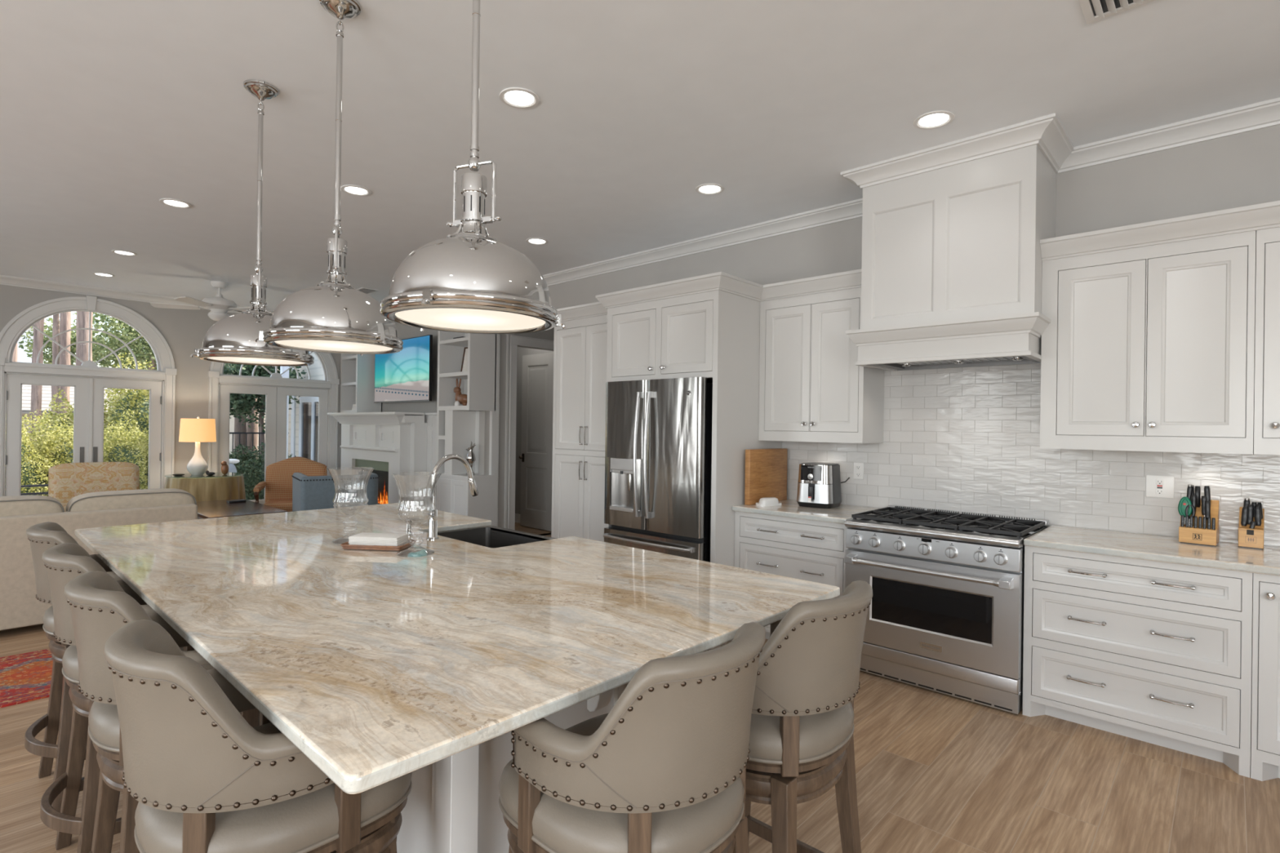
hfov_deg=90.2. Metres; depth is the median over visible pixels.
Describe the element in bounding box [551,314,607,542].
pantry cabinet
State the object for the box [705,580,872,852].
bar stool
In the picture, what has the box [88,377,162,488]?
door
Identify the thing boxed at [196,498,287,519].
coffee table
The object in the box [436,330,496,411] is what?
bookcase
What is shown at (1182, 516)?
steak knife
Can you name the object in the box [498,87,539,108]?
recessed light
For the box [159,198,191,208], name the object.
recessed light
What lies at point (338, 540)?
hurricane vase
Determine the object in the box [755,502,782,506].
tray
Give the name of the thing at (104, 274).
recessed light
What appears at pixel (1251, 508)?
kitchen knife
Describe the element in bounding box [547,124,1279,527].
wall
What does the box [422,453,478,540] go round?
kitchen faucet
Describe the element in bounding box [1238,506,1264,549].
knife block
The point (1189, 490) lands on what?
kitchen knife
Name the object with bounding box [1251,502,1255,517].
kitchen knife
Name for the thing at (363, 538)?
napkin stack
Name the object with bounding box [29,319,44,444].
pine tree
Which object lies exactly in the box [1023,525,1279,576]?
countertop
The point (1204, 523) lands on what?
steak knife
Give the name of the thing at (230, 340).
pendant lamp
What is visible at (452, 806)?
base cabinet
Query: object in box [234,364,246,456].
pine tree
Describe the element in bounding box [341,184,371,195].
recessed light
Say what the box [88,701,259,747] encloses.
seat cushion
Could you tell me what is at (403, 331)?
wall
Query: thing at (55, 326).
pine tree
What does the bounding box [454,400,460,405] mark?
ornament
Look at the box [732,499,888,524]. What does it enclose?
countertop
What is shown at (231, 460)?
pillow
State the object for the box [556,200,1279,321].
trim
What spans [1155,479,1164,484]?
socket
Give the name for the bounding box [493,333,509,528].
trim
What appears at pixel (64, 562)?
bar stool
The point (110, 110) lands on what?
ceiling
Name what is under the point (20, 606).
sofa
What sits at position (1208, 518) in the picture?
steak knife
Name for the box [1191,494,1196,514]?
kitchen knife
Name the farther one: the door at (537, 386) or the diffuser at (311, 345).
the door at (537, 386)
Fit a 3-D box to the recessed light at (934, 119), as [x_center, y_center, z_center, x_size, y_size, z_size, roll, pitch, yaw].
[1.523,-1.589,3.307,0.196,0.009,0.196,1,0,43]
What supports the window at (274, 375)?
attached to the wall at (184, 331)
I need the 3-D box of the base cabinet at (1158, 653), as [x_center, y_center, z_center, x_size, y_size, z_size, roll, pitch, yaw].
[2.494,1.053,3.219,0.846,0.874,0.667,1,0,43]
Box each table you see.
[164,471,245,502]
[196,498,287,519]
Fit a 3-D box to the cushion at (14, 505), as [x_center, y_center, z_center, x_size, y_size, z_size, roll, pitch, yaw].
[-4.415,0.700,4.337,0.251,0.436,0.735,1,0,43]
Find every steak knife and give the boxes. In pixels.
[1181,515,1184,526]
[1185,515,1188,527]
[1189,515,1193,527]
[1194,515,1197,528]
[1198,516,1201,528]
[1202,516,1206,528]
[1207,517,1210,528]
[1211,517,1215,529]
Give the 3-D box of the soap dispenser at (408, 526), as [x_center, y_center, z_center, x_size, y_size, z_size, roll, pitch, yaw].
[-1.098,0.485,3.088,0.040,0.087,0.086,1,0,43]
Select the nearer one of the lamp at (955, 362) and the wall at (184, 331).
the lamp at (955, 362)
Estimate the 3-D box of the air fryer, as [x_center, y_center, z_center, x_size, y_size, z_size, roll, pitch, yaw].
[1.277,0.412,4.521,0.281,0.300,0.356,1,0,43]
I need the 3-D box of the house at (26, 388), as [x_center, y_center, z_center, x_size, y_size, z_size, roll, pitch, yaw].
[-19.586,-0.157,20.058,7.000,2.970,6.400,1,0,43]
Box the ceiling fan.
[150,280,267,321]
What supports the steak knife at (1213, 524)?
in the knife block at (1210, 537)
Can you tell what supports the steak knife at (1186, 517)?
in the knife block at (1210, 537)
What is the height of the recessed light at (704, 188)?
0.009 m
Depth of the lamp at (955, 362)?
3.93 m
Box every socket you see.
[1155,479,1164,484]
[1155,488,1164,494]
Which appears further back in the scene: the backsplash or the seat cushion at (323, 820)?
the backsplash
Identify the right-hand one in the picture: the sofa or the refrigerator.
the refrigerator
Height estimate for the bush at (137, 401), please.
2.865 m
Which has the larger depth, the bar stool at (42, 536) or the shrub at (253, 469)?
the shrub at (253, 469)
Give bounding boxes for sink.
[437,525,555,547]
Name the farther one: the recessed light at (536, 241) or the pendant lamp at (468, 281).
the recessed light at (536, 241)
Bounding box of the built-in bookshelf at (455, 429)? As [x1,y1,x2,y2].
[435,410,495,527]
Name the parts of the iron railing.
rail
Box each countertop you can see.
[74,502,839,794]
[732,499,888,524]
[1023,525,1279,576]
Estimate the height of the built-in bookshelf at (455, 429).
1.626 m
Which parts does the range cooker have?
knob, knob, knob, knob, oven door, control panel, panel, kick panel, knob, vent rail, knob, knob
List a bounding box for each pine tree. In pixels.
[5,343,17,422]
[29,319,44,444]
[50,313,59,425]
[57,311,71,419]
[75,311,93,365]
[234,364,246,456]
[246,398,257,459]
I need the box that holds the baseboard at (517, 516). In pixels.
[515,513,519,523]
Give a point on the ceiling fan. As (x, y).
(218, 305)
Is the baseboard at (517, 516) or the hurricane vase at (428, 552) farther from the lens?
the baseboard at (517, 516)
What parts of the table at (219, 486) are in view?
glass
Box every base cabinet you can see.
[396,527,733,852]
[733,511,849,639]
[1022,545,1253,777]
[1250,573,1279,781]
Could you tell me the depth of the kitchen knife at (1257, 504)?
3.08 m
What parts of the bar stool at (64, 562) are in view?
nailhead trim, swivel frame, leg, rail, leg, backrest, rail, post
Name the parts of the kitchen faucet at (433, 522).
lever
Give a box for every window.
[8,309,160,371]
[221,351,327,381]
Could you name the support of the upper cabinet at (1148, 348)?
attached to the wall at (1242, 169)
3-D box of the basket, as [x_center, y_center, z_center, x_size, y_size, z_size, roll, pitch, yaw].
[1.205,0.462,4.426,0.258,0.130,0.055,1,0,35]
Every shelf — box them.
[327,412,424,425]
[438,435,444,439]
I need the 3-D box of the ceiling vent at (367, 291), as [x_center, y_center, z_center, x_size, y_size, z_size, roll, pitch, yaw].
[-3.338,-1.645,7.749,0.300,0.019,0.200,1,0,43]
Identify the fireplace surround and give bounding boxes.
[327,412,436,508]
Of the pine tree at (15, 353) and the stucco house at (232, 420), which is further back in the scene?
the stucco house at (232, 420)
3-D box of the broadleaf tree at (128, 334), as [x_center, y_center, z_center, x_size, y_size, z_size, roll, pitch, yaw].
[-13.989,-1.425,17.270,4.168,5.669,3.454,1,0,7]
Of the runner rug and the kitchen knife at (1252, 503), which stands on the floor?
the runner rug
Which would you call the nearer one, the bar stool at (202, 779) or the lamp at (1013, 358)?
the bar stool at (202, 779)
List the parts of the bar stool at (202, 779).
post, backrest, nailhead trim, post, post, swivel frame, leg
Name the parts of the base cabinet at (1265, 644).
door, knob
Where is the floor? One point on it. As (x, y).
(936, 772)
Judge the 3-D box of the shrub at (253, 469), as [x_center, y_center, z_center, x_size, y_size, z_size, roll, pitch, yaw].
[-6.830,0.941,11.423,1.324,1.340,1.764,1,0,34]
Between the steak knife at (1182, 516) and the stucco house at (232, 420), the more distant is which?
the stucco house at (232, 420)
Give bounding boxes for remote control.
[226,499,246,503]
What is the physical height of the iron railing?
1.370 m
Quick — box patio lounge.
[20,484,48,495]
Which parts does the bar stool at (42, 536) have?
nailhead trim, leg, swivel frame, leg, backrest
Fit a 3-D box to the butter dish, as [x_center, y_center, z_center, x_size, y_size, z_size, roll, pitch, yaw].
[0.914,0.533,4.525,0.190,0.058,0.096,1,0,-29]
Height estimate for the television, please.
0.890 m
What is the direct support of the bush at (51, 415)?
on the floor
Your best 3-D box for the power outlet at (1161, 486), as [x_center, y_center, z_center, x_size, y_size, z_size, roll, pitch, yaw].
[2.775,0.321,3.403,0.118,0.116,0.008,1,0,43]
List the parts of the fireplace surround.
lintel moulding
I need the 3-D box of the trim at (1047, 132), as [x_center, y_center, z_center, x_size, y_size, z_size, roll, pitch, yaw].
[-2.189,-1.595,2.949,13.250,0.095,7.720,1,0,43]
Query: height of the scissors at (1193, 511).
0.114 m
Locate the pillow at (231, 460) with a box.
[229,458,239,463]
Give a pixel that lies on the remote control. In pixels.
(234, 500)
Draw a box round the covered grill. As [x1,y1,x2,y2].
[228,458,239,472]
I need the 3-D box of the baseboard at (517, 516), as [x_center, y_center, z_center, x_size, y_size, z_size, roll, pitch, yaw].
[-1.966,1.369,9.645,2.430,0.130,0.018,1,0,43]
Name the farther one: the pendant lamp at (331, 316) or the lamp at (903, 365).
the lamp at (903, 365)
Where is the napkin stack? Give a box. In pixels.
[348,532,408,546]
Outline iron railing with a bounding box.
[229,432,288,454]
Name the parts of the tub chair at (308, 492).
nailhead trim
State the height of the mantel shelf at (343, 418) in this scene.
0.165 m
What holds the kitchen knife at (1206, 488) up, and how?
in the knife block at (1210, 537)
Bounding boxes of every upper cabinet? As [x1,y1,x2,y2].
[758,287,884,443]
[1040,230,1255,454]
[1253,226,1279,455]
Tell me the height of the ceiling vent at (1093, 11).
0.021 m
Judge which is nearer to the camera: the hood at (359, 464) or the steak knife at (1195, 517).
the steak knife at (1195, 517)
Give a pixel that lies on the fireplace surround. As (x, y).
(389, 443)
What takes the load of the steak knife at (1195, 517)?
in the knife block at (1210, 537)
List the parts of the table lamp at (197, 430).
lamp shade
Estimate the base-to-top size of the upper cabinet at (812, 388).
1.124 m
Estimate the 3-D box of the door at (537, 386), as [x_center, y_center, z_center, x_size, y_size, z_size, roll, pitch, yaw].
[-1.462,0.204,8.937,0.710,2.448,0.103,1,0,43]
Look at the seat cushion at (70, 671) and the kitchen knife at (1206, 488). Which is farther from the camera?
the kitchen knife at (1206, 488)
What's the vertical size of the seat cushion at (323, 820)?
0.113 m
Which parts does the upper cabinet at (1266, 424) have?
door, knob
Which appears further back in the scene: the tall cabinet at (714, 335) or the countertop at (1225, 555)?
the tall cabinet at (714, 335)
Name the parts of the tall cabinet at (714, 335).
door, door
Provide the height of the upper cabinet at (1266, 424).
1.124 m
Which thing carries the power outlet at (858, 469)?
attached to the wall at (1242, 169)
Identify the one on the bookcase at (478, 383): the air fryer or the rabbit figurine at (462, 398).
the rabbit figurine at (462, 398)
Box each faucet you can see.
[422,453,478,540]
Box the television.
[373,334,432,403]
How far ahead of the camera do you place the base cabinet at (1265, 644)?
2.68 m
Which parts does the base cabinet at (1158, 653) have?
handle, handle, handle, drawer, drawer, drawer, handle, handle, handle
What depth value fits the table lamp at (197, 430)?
8.07 m
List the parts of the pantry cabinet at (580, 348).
door, door, handle, handle, handle, handle, door, door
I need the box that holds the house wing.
[288,351,323,462]
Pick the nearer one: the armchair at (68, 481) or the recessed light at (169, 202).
the recessed light at (169, 202)
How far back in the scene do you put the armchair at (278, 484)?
8.27 m
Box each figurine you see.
[205,470,214,475]
[221,461,228,474]
[453,378,466,405]
[465,440,475,475]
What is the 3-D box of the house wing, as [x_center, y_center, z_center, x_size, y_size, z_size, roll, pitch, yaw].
[-5.954,-0.257,12.787,5.120,3.520,0.540,1,0,43]
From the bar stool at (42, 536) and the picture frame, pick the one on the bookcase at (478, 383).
the picture frame
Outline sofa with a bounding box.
[0,488,197,630]
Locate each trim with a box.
[0,97,1279,313]
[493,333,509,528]
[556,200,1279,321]
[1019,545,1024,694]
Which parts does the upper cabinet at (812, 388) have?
door, door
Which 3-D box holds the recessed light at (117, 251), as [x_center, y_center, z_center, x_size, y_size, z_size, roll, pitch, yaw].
[-4.969,-1.673,6.143,0.196,0.009,0.196,1,0,43]
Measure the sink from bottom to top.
0.229 m
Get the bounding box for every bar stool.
[24,521,120,812]
[40,542,194,852]
[64,570,259,852]
[103,619,412,852]
[498,622,765,852]
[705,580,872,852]
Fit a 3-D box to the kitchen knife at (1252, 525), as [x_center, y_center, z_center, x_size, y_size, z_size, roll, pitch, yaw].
[2.940,0.512,3.067,0.032,0.115,0.032,1,0,43]
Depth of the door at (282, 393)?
9.58 m
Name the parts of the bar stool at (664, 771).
post, swivel frame, nailhead trim, post, leg, post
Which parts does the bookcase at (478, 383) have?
shelf, shelf, shelf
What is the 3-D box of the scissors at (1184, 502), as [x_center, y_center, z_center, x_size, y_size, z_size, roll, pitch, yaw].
[2.745,0.428,3.210,0.055,0.149,0.022,1,0,43]
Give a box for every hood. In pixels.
[355,458,388,471]
[845,144,1056,371]
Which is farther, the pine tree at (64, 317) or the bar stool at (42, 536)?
the pine tree at (64, 317)
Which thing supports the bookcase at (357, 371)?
on the fireplace surround
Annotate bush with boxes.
[25,388,74,454]
[103,351,155,455]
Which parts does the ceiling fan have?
blade, blade, lamp shade, blade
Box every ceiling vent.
[355,287,378,293]
[1078,0,1155,24]
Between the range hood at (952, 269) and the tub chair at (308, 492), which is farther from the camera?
the tub chair at (308, 492)
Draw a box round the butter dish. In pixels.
[755,497,782,506]
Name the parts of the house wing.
pane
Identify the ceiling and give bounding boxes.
[0,0,1279,310]
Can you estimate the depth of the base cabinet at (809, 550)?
4.19 m
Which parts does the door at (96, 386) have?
handle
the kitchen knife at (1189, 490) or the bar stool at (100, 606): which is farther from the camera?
the kitchen knife at (1189, 490)
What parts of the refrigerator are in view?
freezer drawer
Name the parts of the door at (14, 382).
handle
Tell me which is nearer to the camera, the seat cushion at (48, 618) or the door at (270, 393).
the seat cushion at (48, 618)
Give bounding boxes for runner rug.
[0,648,53,707]
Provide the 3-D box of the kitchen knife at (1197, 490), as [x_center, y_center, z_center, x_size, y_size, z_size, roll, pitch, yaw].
[2.813,0.380,3.215,0.024,0.158,0.050,1,0,43]
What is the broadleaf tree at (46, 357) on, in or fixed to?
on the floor
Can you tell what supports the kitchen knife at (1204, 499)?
in the knife block at (1210, 537)
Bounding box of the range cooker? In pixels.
[844,505,1048,714]
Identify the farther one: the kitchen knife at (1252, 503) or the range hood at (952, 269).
the range hood at (952, 269)
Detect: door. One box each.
[4,373,88,496]
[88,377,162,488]
[218,384,276,504]
[275,387,328,468]
[519,352,553,531]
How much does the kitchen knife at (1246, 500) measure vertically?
0.147 m
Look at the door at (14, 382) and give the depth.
7.39 m
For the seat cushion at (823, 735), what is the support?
on the bar stool at (801, 746)
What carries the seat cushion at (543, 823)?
on the bar stool at (664, 771)
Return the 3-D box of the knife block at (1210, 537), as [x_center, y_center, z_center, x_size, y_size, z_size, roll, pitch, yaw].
[2.793,0.474,3.185,0.152,0.214,0.140,1,0,-44]
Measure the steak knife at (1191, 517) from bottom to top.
0.061 m
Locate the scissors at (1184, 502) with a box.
[1177,497,1191,524]
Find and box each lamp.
[178,416,216,475]
[189,79,314,366]
[253,0,403,355]
[379,0,566,334]
[902,364,911,366]
[954,360,964,364]
[1012,357,1022,360]
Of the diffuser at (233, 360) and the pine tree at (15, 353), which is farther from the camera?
the pine tree at (15, 353)
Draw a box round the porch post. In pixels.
[280,366,288,458]
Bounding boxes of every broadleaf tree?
[17,312,108,365]
[71,311,157,396]
[222,363,306,457]
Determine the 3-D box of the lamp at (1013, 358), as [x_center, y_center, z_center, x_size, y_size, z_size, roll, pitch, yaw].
[2.212,-0.398,3.736,0.056,0.022,0.056,1,0,43]
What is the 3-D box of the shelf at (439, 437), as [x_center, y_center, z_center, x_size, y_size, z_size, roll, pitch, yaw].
[-2.363,0.139,8.065,0.153,0.047,0.319,1,0,43]
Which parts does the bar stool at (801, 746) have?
leg, leg, rail, backrest, post, swivel frame, nailhead trim, leg, post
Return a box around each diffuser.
[208,356,304,364]
[274,339,392,351]
[395,308,545,330]
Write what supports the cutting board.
on the countertop at (789, 508)
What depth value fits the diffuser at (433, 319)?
1.80 m
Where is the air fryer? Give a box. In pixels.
[796,462,849,508]
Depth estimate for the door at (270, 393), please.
9.13 m
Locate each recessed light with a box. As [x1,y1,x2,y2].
[92,272,115,276]
[111,249,137,255]
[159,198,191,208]
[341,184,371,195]
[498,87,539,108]
[525,237,548,244]
[695,183,724,195]
[913,110,955,128]
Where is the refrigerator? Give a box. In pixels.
[603,377,712,562]
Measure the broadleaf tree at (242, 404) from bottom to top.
3.568 m
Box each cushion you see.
[0,495,62,516]
[43,605,54,632]
[62,644,183,679]
[66,488,195,511]
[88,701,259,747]
[134,722,412,852]
[498,713,744,852]
[747,702,853,759]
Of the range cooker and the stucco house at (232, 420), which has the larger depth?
the stucco house at (232, 420)
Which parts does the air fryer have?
control panel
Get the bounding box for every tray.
[340,539,416,551]
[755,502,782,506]
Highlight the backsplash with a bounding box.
[782,363,1279,547]
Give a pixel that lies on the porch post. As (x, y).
(286, 375)
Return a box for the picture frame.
[460,346,467,371]
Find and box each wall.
[0,284,341,496]
[382,323,438,413]
[478,327,554,535]
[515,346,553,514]
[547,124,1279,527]
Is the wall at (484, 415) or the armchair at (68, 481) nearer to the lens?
the armchair at (68, 481)
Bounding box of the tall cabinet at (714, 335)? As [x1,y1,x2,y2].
[604,289,782,566]
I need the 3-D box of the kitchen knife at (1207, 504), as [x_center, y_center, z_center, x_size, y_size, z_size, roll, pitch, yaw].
[2.812,0.441,3.158,0.024,0.144,0.041,1,0,43]
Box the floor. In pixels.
[0,522,1279,852]
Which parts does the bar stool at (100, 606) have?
nailhead trim, swivel frame, leg, post, leg, backrest, post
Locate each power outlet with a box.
[853,462,863,479]
[1145,475,1174,498]
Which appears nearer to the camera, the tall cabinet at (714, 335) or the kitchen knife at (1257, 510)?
the kitchen knife at (1257, 510)
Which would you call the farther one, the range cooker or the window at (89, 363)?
the window at (89, 363)
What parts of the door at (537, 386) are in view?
knob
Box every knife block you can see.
[1178,499,1219,546]
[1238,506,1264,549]
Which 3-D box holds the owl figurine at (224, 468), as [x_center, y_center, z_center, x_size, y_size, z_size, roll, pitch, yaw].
[-5.405,0.537,8.297,0.073,0.177,0.088,1,0,43]
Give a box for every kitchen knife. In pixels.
[1186,484,1192,501]
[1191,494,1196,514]
[1194,485,1200,507]
[1200,495,1207,516]
[1204,485,1210,502]
[1204,501,1210,519]
[1240,506,1248,526]
[1243,497,1250,507]
[1247,504,1253,524]
[1248,520,1256,528]
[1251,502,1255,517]
[1253,506,1262,525]
[1255,502,1262,519]
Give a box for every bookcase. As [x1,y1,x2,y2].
[340,353,382,412]
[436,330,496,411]
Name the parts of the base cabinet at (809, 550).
handle, handle, drawer, drawer, handle, handle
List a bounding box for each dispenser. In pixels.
[405,517,422,537]
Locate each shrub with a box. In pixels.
[4,409,73,496]
[102,408,148,489]
[229,442,295,500]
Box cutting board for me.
[744,448,786,505]
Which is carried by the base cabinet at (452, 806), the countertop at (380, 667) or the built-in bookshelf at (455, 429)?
the countertop at (380, 667)
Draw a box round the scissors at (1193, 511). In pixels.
[1185,504,1195,526]
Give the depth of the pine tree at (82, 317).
12.78 m
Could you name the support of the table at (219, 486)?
on the floor
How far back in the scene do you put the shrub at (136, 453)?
10.54 m
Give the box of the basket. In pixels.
[796,482,832,503]
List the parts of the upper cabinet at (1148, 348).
door, knob, knob, door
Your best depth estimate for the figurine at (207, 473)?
8.11 m
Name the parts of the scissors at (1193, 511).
handle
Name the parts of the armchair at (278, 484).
seat, backrest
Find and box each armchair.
[48,462,139,511]
[253,457,326,511]
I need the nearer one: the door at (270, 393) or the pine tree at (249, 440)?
the door at (270, 393)
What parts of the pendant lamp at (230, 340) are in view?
rod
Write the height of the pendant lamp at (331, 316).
1.327 m
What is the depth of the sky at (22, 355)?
24.48 m
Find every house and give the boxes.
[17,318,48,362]
[21,384,133,439]
[224,364,279,457]
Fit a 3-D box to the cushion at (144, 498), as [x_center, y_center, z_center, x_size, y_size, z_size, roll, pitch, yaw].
[-3.893,0.708,4.900,0.251,0.436,0.780,1,0,43]
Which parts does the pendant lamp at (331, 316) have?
cage leg, rod, cage leg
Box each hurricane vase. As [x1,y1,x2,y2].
[327,466,373,543]
[391,471,441,556]
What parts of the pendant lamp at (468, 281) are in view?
cage leg, rod, cage leg, cage leg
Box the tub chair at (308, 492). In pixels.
[291,471,378,511]
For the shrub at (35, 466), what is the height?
1.849 m
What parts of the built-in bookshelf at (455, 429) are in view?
door, door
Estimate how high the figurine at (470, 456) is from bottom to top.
0.407 m
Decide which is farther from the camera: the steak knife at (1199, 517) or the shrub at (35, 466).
the shrub at (35, 466)
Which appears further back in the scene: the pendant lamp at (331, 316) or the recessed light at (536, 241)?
the recessed light at (536, 241)
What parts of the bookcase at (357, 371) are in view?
shelf, shelf, shelf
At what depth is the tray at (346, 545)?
2.71 m

